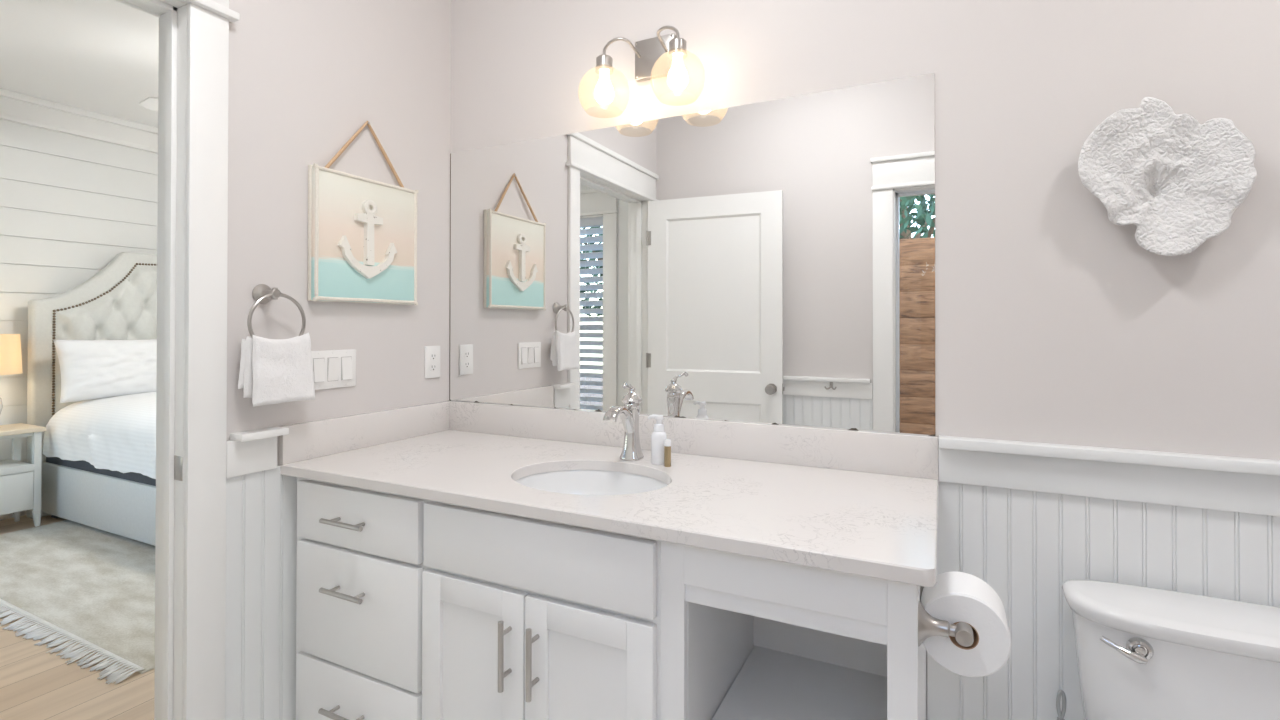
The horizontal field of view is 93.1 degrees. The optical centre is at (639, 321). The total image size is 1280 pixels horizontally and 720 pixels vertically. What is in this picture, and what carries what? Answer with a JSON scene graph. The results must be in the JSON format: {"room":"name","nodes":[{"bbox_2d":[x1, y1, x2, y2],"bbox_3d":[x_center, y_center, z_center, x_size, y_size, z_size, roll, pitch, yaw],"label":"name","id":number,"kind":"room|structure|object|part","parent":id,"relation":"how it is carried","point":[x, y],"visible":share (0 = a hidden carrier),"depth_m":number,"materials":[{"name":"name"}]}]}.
{"room":"bathroom","nodes":[
{"label":"bathroom","id":0,"kind":"room"},
{"bbox_2d":[0,515,154,719],"bbox_3d":[-2.407,1.332,3.353,3.910,0.100,4.423,0,0,26],"label":"floor","id":1,"kind":"structure","parent":0,"point":[36,684],"depth_m":2.11,"materials":[{"name":"brown wood"}]},
{"bbox_2d":[0,423,45,526],"bbox_3d":[-3.983,0.969,3.624,0.349,0.626,0.533,0,0,26],"label":"nightstand","id":2,"kind":"object","parent":1,"relation":"on","point":[20,482],"visible":1,"depth_m":3.73,"materials":[{"name":"white wood"}]},
{"bbox_2d":[0,334,22,413],"bbox_3d":[-3.979,0.366,3.667,0.344,0.580,0.344,0,0,26],"label":"table lamp","id":3,"kind":"object","parent":2,"relation":"on","point":[10,344],"visible":1,"depth_m":3.68,"materials":[{"name":"fabric"}]},
{"bbox_3d":[-3.979,0.199,3.668,0.344,0.244,0.344,0,0,26],"label":"lamp shade","id":4,"kind":"part","parent":3,"relation":"part of","materials":[{"name":"fabric"}]},
{"bbox_3d":[-4.015,0.985,3.903,0.032,0.598,0.034,0,0,26],"label":"leg","id":5,"kind":"part","parent":2,"relation":"part of","materials":[{"name":"white wood"}]},
{"bbox_3d":[-3.850,1.038,3.560,0.011,0.227,0.427,0,0,26],"label":"drawer","id":6,"kind":"part","parent":2,"relation":"part of","materials":[{"name":"white wood"}]},
{"bbox_2d":[0,459,33,475],"bbox_3d":[-3.985,0.900,3.628,0.322,0.040,0.431,0,0,26],"label":"shelf","id":7,"kind":"object","parent":2,"relation":"attached to","point":[11,467],"depth_m":3.71,"materials":[{"name":"white wood"}]},
{"bbox_3d":[-3.755,0.978,3.773,0.032,0.586,0.034,0,0,26],"label":"leg","id":8,"kind":"part","parent":2,"relation":"part of","materials":[{"name":"white wood"}]},
{"bbox_2d":[0,520,154,684],"bbox_3d":[-2.385,1.276,3.788,2.467,0.014,2.525,0,0,26],"label":"area rug","id":9,"kind":"object","parent":1,"relation":"on","point":[92,587],"visible":0.42,"depth_m":2.84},
{"bbox_2d":[26,252,156,545],"bbox_3d":[-2.559,0.386,4.197,2.430,1.803,1.700,0,0,26],"label":"bed","id":10,"kind":"object","parent":9,"relation":"on","point":[119,302],"visible":0.16,"depth_m":3.98,"materials":[{"name":"grey fabric"}]},
{"bbox_2d":[42,392,155,478],"bbox_3d":[-2.519,0.680,4.175,2.240,0.374,1.704,0,0,26],"label":"duvet","id":11,"kind":"object","parent":10,"relation":"on","point":[118,433],"visible":0.23,"depth_m":3.65,"materials":[{"name":"white fabric"}]},
{"bbox_2d":[53,339,156,402],"bbox_3d":[-3.557,0.319,4.207,0.221,0.403,0.752,0,0,26],"label":"pillow","id":12,"kind":"object","parent":11,"relation":"on","point":[90,369],"visible":0.79,"depth_m":4.04,"materials":[{"name":"white fabric"}]},
{"bbox_3d":[-2.889,1.084,3.486,2.290,0.327,0.047,0,0,26],"label":"rail","id":13,"kind":"part","parent":10,"relation":"part of","materials":[{"name":"grey fabric"}]},
{"bbox_3d":[-3.561,0.219,4.696,0.006,1.319,1.510,0,0,26],"label":"nailhead trim","id":14,"kind":"part","parent":10,"relation":"part of","materials":[{"name":"beige fabric"}]},
{"bbox_3d":[-3.531,0.220,4.681,0.077,1.300,1.488,0,0,26],"label":"tufted panel","id":15,"kind":"part","parent":10,"relation":"part of","materials":[{"name":"grey fabric"}]},
{"bbox_2d":[0,119,157,462],"bbox_3d":[-4.075,-0.106,4.193,0.120,2.785,4.123,0,0,26],"label":"wall","id":16,"kind":"structure","parent":0,"point":[70,204],"depth_m":4.17,"materials":[{"name":"white paint"}]},
{"bbox_2d":[0,510,25,519],"bbox_3d":[-4.016,1.221,4.154,0.015,0.130,4.123,0,0,26],"label":"baseboard","id":17,"kind":"structure","parent":16,"relation":"attached to","point":[22,513],"depth_m":3.95,"materials":[{"name":"white paint"}]},
{"bbox_2d":[0,88,157,153],"bbox_3d":[-3.998,-1.404,4.164,0.050,0.190,4.123,0,0,26],"label":"trim","id":18,"kind":"structure","parent":16,"relation":"attached to","point":[16,107],"depth_m":4.24,"materials":[{"name":"white paint"}]},
{"bbox_2d":[0,0,158,127],"bbox_3d":[-0.945,-1.556,2.647,7.170,0.100,4.423,0,0,26],"label":"ceiling","id":19,"kind":"structure","parent":0,"point":[99,56],"depth_m":3.41,"materials":[{"name":"white paint"}]},
{"bbox_2d":[139,97,157,110],"bbox_3d":[-2.218,-1.234,3.587,1.282,0.535,1.234,0,0,26],"label":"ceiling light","id":20,"kind":"object","parent":19,"relation":"hanging from","point":[151,103],"visible":0.02,"depth_m":3.06,"materials":[{"name":"white"}]},
{"bbox_2d":[226,0,450,465],"bbox_3d":[-0.655,-0.114,2.493,0.120,2.785,4.123,0,0,26],"label":"wall","id":21,"kind":"structure","parent":0,"point":[304,76],"depth_m":1.83,"materials":[{"name":"white paint"}]},
{"bbox_2d":[115,0,186,719],"bbox_3d":[-1.334,0.238,1.126,0.120,2.060,0.850,0,0,26],"label":"trim","id":22,"kind":"structure","parent":21,"relation":"attached to","point":[173,13],"depth_m":1.48,"materials":[{"name":"white paint"}]},
{"bbox_3d":[-1.120,0.355,1.470,0.036,0.059,0.002,0,0,26],"label":"strike plate","id":23,"kind":"part","parent":22,"relation":"part of","materials":[{"name":"silver metal"}]},
{"bbox_2d":[180,0,239,719],"bbox_3d":[-1.264,0.160,1.094,0.034,2.217,1.023,0,0,26],"label":"trim","id":24,"kind":"structure","parent":21,"relation":"attached to","point":[207,58],"depth_m":1.49,"materials":[{"name":"white paint"}]},
{"bbox_2d":[226,426,288,477],"bbox_3d":[-1.005,0.342,1.591,0.055,0.110,0.140,0,0,26],"label":"trim","id":25,"kind":"structure","parent":21,"relation":"attached to","point":[251,451],"depth_m":1.58,"materials":[{"name":"white paint"}]},
{"bbox_2d":[225,466,296,719],"bbox_3d":[-0.881,0.771,1.887,0.009,0.746,0.787,0,0,26],"label":"wainscoting","id":26,"kind":"structure","parent":21,"relation":"attached to","point":[260,607],"depth_m":1.62,"materials":[{"name":"white paint"}]},
{"bbox_2d":[247,284,305,337],"bbox_3d":[-0.984,-0.010,1.623,0.064,0.182,0.157,0,0,26],"label":"towel ring","id":27,"kind":"object","parent":21,"relation":"attached to","point":[262,293],"visible":0.85,"depth_m":1.61,"materials":[{"name":"silver metal"}]},
{"bbox_3d":[-0.988,-0.074,1.616,0.064,0.054,0.054,0,0,26],"label":"post","id":28,"kind":"part","parent":27,"relation":"part of","materials":[{"name":"silver metal"}]},
{"bbox_2d":[238,332,314,406],"bbox_3d":[-0.966,0.123,1.615,0.082,0.188,0.176,0,0,26],"label":"hand towel","id":29,"kind":"object","parent":27,"relation":"hanging from","point":[272,371],"visible":1,"depth_m":1.58,"materials":[{"name":"white fabric"}]},
{"bbox_2d":[311,349,355,389],"bbox_3d":[-0.918,0.142,1.812,0.012,0.114,0.162,0,0,26],"label":"switch plate","id":30,"kind":"object","parent":21,"relation":"attached to","point":[331,368],"visible":0.94,"depth_m":1.81,"materials":[{"name":"white plastic"}]},
{"bbox_2d":[307,121,417,304],"bbox_3d":[-0.853,-0.347,1.908,0.046,0.580,0.385,0,0,26],"label":"wall plaque","id":31,"kind":"object","parent":21,"relation":"attached to","point":[362,232],"visible":1,"depth_m":1.87,"materials":[{"name":"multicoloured wood"}]},
{"bbox_3d":[-0.854,-0.255,1.908,0.016,0.387,0.377,0,0,26],"label":"painted panel","id":32,"kind":"part","parent":31,"relation":"part of","materials":[{"name":"wood"}]},
{"bbox_3d":[-0.864,-0.541,1.911,0.021,0.193,0.294,0,0,26],"label":"cord","id":33,"kind":"part","parent":31,"relation":"part of","materials":[{"name":"fabric"}]},
{"bbox_2d":[425,346,439,378],"bbox_3d":[-0.742,0.144,2.172,0.008,0.114,0.071,0,0,26],"label":"wall outlet","id":34,"kind":"object","parent":21,"relation":"attached to","point":[432,353],"visible":1,"depth_m":2.17,"materials":[{"name":"white plastic"}]},
{"bbox_2d":[430,364,436,370],"bbox_3d":[-0.740,0.164,2.171,0.003,0.025,0.033,0,0,26],"label":"receptacle","id":35,"kind":"object","parent":34,"relation":"attached to","point":[433,367],"depth_m":2.17,"materials":[{"name":"white plastic"}]},
{"bbox_2d":[430,353,436,359],"bbox_3d":[-0.740,0.125,2.171,0.003,0.025,0.033,0,0,26],"label":"receptacle","id":36,"kind":"object","parent":34,"relation":"attached to","point":[433,356],"depth_m":2.17,"materials":[{"name":"white plastic"}]},
{"bbox_2d":[451,0,1279,719],"bbox_3d":[0.687,-0.119,1.631,3.050,2.785,0.120,0,0,26],"label":"wall","id":37,"kind":"structure","parent":0,"point":[1054,325],"depth_m":1.45,"materials":[{"name":"white paint"}]},
{"bbox_2d":[595,26,687,103],"bbox_3d":[0.007,-0.756,1.802,0.399,0.239,0.188,0,0,26],"label":"vanity light","id":38,"kind":"object","parent":37,"relation":"attached to","point":[659,56],"visible":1,"depth_m":1.83,"materials":[{"name":"silver metal"}]},
{"bbox_2d":[596,55,612,74],"bbox_3d":[-0.108,-0.781,1.842,0.053,0.046,0.053,0,0,26],"label":"socket","id":39,"kind":"object","parent":38,"relation":"attached to","point":[604,63],"depth_m":1.82,"materials":[{"name":"silver metal"}]},
{"bbox_3d":[-0.108,-0.709,1.841,0.059,0.094,0.059,0,0,26],"label":"bulb","id":40,"kind":"part","parent":38,"relation":"part of","materials":[{"name":"white glass"}]},
{"bbox_3d":[-0.046,-0.825,1.845,0.126,0.059,0.053,0,0,-23],"label":"arm","id":41,"kind":"part","parent":38,"relation":"part of","materials":[{"name":"silver metal"}]},
{"bbox_3d":[0.074,-0.825,1.786,0.052,0.059,0.125,0,0,-13],"label":"arm","id":42,"kind":"part","parent":38,"relation":"part of","materials":[{"name":"silver metal"}]},
{"bbox_2d":[669,38,686,59],"bbox_3d":[0.108,-0.781,1.734,0.053,0.046,0.053,0,0,26],"label":"socket","id":43,"kind":"object","parent":38,"relation":"attached to","point":[677,46],"depth_m":1.72,"materials":[{"name":"silver metal"}]},
{"bbox_3d":[0.108,-0.709,1.734,0.059,0.094,0.059,0,0,26],"label":"bulb","id":44,"kind":"part","parent":38,"relation":"part of","materials":[{"name":"white glass"}]},
{"bbox_2d":[449,73,934,435],"bbox_3d":[0.020,-0.168,1.893,1.621,0.917,0.006,0,0,26],"label":"wall mirror","id":45,"kind":"object","parent":37,"relation":"attached to","point":[772,261],"visible":1,"depth_m":1.79,"materials":[{"name":"silver mirror"}]},
{"bbox_2d":[449,401,937,479],"bbox_3d":[0.026,0.343,1.875,1.608,0.104,0.024,0,0,26],"label":"backsplash","id":46,"kind":"structure","parent":37,"relation":"attached to","point":[908,455],"depth_m":1.74,"materials":[{"name":"white stone"}]},
{"bbox_2d":[927,481,1279,719],"bbox_3d":[1.374,0.769,1.210,1.448,0.746,0.009,0,0,26],"label":"wainscoting","id":47,"kind":"structure","parent":37,"relation":"attached to","point":[1024,545],"depth_m":1.41,"materials":[{"name":"white paint"}]},
{"bbox_2d":[938,435,1279,516],"bbox_3d":[1.378,0.341,1.191,1.422,0.112,0.047,0,0,26],"label":"trim","id":48,"kind":"structure","parent":37,"relation":"attached to","point":[1213,482],"depth_m":1.35,"materials":[{"name":"white paint"}]},
{"bbox_2d":[1078,97,1256,255],"bbox_3d":[1.121,-0.310,1.309,0.295,0.345,0.072,0,0,26],"label":"sculpture","id":49,"kind":"object","parent":37,"relation":"attached to","point":[1180,180],"visible":1,"depth_m":1.29,"materials":[{"name":"white ceramic"}]},
{"bbox_3d":[0.803,1.325,1.757,3.260,0.100,4.423,0,0,26],"label":"floor","id":50,"kind":"structure","parent":0,"visible":0},
{"bbox_2d":[296,477,426,719],"bbox_3d":[-0.623,0.850,1.829,0.504,0.848,0.662,0,0,26],"label":"base cabinet","id":51,"kind":"object","parent":50,"relation":"on","point":[360,552],"visible":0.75,"depth_m":1.55,"materials":[{"name":"white paint"}]},
{"bbox_3d":[-0.753,1.005,1.545,0.150,0.012,0.039,0,0,26],"label":"handle","id":52,"kind":"part","parent":51,"relation":"part of","materials":[{"name":"silver metal"}]},
{"bbox_3d":[-0.753,0.694,1.547,0.150,0.012,0.039,0,0,26],"label":"handle","id":53,"kind":"part","parent":51,"relation":"part of","materials":[{"name":"silver metal"}]},
{"bbox_3d":[-0.752,0.515,1.548,0.150,0.012,0.039,0,0,26],"label":"handle","id":54,"kind":"part","parent":51,"relation":"part of","materials":[{"name":"silver metal"}]},
{"bbox_3d":[-0.621,1.033,1.794,0.452,0.251,0.528,0,0,26],"label":"drawer","id":55,"kind":"part","parent":51,"relation":"part of","materials":[{"name":"white paint"}]},
{"bbox_3d":[-0.620,0.750,1.796,0.452,0.298,0.528,0,0,26],"label":"drawer","id":56,"kind":"part","parent":51,"relation":"part of","materials":[{"name":"white paint"}]},
{"bbox_3d":[-0.620,0.513,1.798,0.452,0.152,0.528,0,0,26],"label":"drawer","id":57,"kind":"part","parent":51,"relation":"part of","materials":[{"name":"white paint"}]},
{"bbox_2d":[422,500,660,719],"bbox_3d":[-0.118,0.849,1.578,0.624,0.848,0.662,0,0,26],"label":"base cabinet","id":58,"kind":"object","parent":50,"relation":"on","point":[524,618],"visible":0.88,"depth_m":1.30,"materials":[{"name":"white paint"}]},
{"bbox_3d":[-0.385,0.877,1.394,0.300,0.558,0.020,0,0,26],"label":"door","id":59,"kind":"part","parent":58,"relation":"part of","materials":[{"name":"white paint"}]},
{"bbox_3d":[-0.294,0.722,1.319,0.012,0.150,0.039,0,0,26],"label":"handle","id":60,"kind":"part","parent":58,"relation":"part of","materials":[{"name":"silver metal"}]},
{"bbox_3d":[-0.228,0.721,1.286,0.012,0.150,0.039,0,0,26],"label":"handle","id":61,"kind":"part","parent":58,"relation":"part of","materials":[{"name":"silver metal"}]},
{"bbox_3d":[-0.109,0.876,1.257,0.308,0.558,0.020,0,0,26],"label":"door","id":62,"kind":"part","parent":58,"relation":"part of","materials":[{"name":"white paint"}]},
{"bbox_2d":[278,401,937,586],"bbox_3d":[-0.122,0.355,1.599,1.628,0.132,0.651,0,0,26],"label":"countertop","id":63,"kind":"structure","parent":58,"relation":"on","point":[863,503],"depth_m":1.54,"materials":[{"name":"white stone"}]},
{"bbox_2d":[515,470,667,494],"bbox_3d":[-0.126,0.496,1.546,0.467,0.152,0.373,0,0,26],"label":"sink","id":64,"kind":"object","parent":63,"relation":"in","point":[578,482],"visible":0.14,"depth_m":1.71,"materials":[{"name":"white ceramic"}]},
{"bbox_2d":[603,382,643,460],"bbox_3d":[-0.047,0.280,1.692,0.061,0.226,0.167,0,0,26],"label":"faucet","id":65,"kind":"object","parent":63,"relation":"on","point":[628,413],"visible":1,"depth_m":1.72,"materials":[{"name":"silver metal"}]},
{"bbox_3d":[-0.052,0.277,1.682,0.040,0.093,0.144,0,0,26],"label":"spout","id":66,"kind":"part","parent":65,"relation":"part of","materials":[{"name":"silver metal"}]},
{"bbox_3d":[-0.033,0.187,1.706,0.015,0.039,0.091,0,0,16],"label":"lever","id":67,"kind":"part","parent":65,"relation":"part of","materials":[{"name":"silver metal"}]},
{"bbox_2d":[648,414,666,464],"bbox_3d":[0.050,0.326,1.680,0.049,0.135,0.043,0,0,-17],"label":"soap dispenser","id":68,"kind":"object","parent":63,"relation":"on","point":[658,436],"visible":0.99,"depth_m":1.66,"materials":[{"name":"white plastic"}]},
{"bbox_2d":[651,431,666,464],"bbox_3d":[0.053,0.348,1.681,0.043,0.090,0.043,0,0,26],"label":"bottle","id":69,"kind":"object","parent":68,"relation":"attached to","point":[657,437],"depth_m":1.66,"materials":[{"name":"white plastic"}]},
{"bbox_2d":[664,439,670,466],"bbox_3d":[0.075,0.356,1.647,0.020,0.074,0.020,0,0,26],"label":"bottle","id":70,"kind":"object","parent":63,"relation":"on","point":[667,442],"visible":1,"depth_m":1.64,"materials":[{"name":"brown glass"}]},
{"bbox_2d":[660,541,925,719],"bbox_3d":[0.381,0.848,1.362,0.462,0.848,0.604,0,0,26],"label":"base cabinet","id":71,"kind":"object","parent":50,"relation":"on","point":[743,637],"visible":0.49,"depth_m":1.19,"materials":[{"name":"white paint"}]},
{"bbox_3d":[0.254,0.525,1.104,0.364,0.036,0.020,0,0,26],"label":"apron molding","id":72,"kind":"part","parent":71,"relation":"part of","materials":[{"name":"white paint"}]},
{"bbox_2d":[712,646,886,719],"bbox_3d":[0.376,0.860,1.308,0.390,0.018,0.463,0,0,26],"label":"shelf","id":73,"kind":"object","parent":71,"relation":"attached to","point":[768,682],"depth_m":1.40,"materials":[{"name":"white paint"}]},
{"bbox_3d":[0.476,0.813,1.514,0.393,0.080,0.005,0,0,26],"label":"rail","id":74,"kind":"part","parent":71,"relation":"part of","materials":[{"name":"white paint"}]},
{"bbox_2d":[918,586,973,646],"bbox_3d":[0.541,0.513,1.074,0.082,0.072,0.212,0,0,26],"label":"toilet roll holder","id":75,"kind":"object","parent":71,"relation":"attached to","point":[928,626],"visible":0.49,"depth_m":1.00,"materials":[{"name":"silver metal"}]},
{"bbox_3d":[0.503,0.512,1.015,0.068,0.072,0.072,0,0,26],"label":"post","id":76,"kind":"part","parent":75,"relation":"part of","materials":[{"name":"silver metal"}]},
{"bbox_2d":[920,571,1011,676],"bbox_3d":[0.562,0.523,1.057,0.137,0.137,0.106,0,0,26],"label":"toilet roll","id":77,"kind":"object","parent":75,"relation":"on","point":[955,597],"visible":0.9,"depth_m":1.01,"materials":[{"name":"paper"}]},
{"bbox_2d":[1056,690,1065,719],"bbox_3d":[0.917,1.053,1.352,0.096,0.438,0.096,0,0,26],"label":"toilet brush","id":78,"kind":"object","parent":50,"relation":"on","point":[1061,713],"visible":1,"depth_m":1.37,"materials":[{"name":"grey plastic"}]},
{"bbox_2d":[1062,579,1279,719],"bbox_3d":[1.039,0.921,0.980,0.510,0.698,0.663,0,0,26],"label":"toilet","id":79,"kind":"object","parent":50,"relation":"on","point":[1143,653],"visible":1,"depth_m":1.18,"materials":[{"name":"white ceramic"}]},
{"bbox_3d":[0.959,0.644,1.193,0.086,0.043,0.032,0,0,26],"label":"flush lever","id":80,"kind":"part","parent":79,"relation":"part of","materials":[{"name":"silver metal"}]},
{"bbox_3d":[1.141,0.595,1.188,0.510,0.044,0.204,0,0,26],"label":"tank lid","id":81,"kind":"part","parent":79,"relation":"part of","materials":[{"name":"white ceramic"}]}
]}

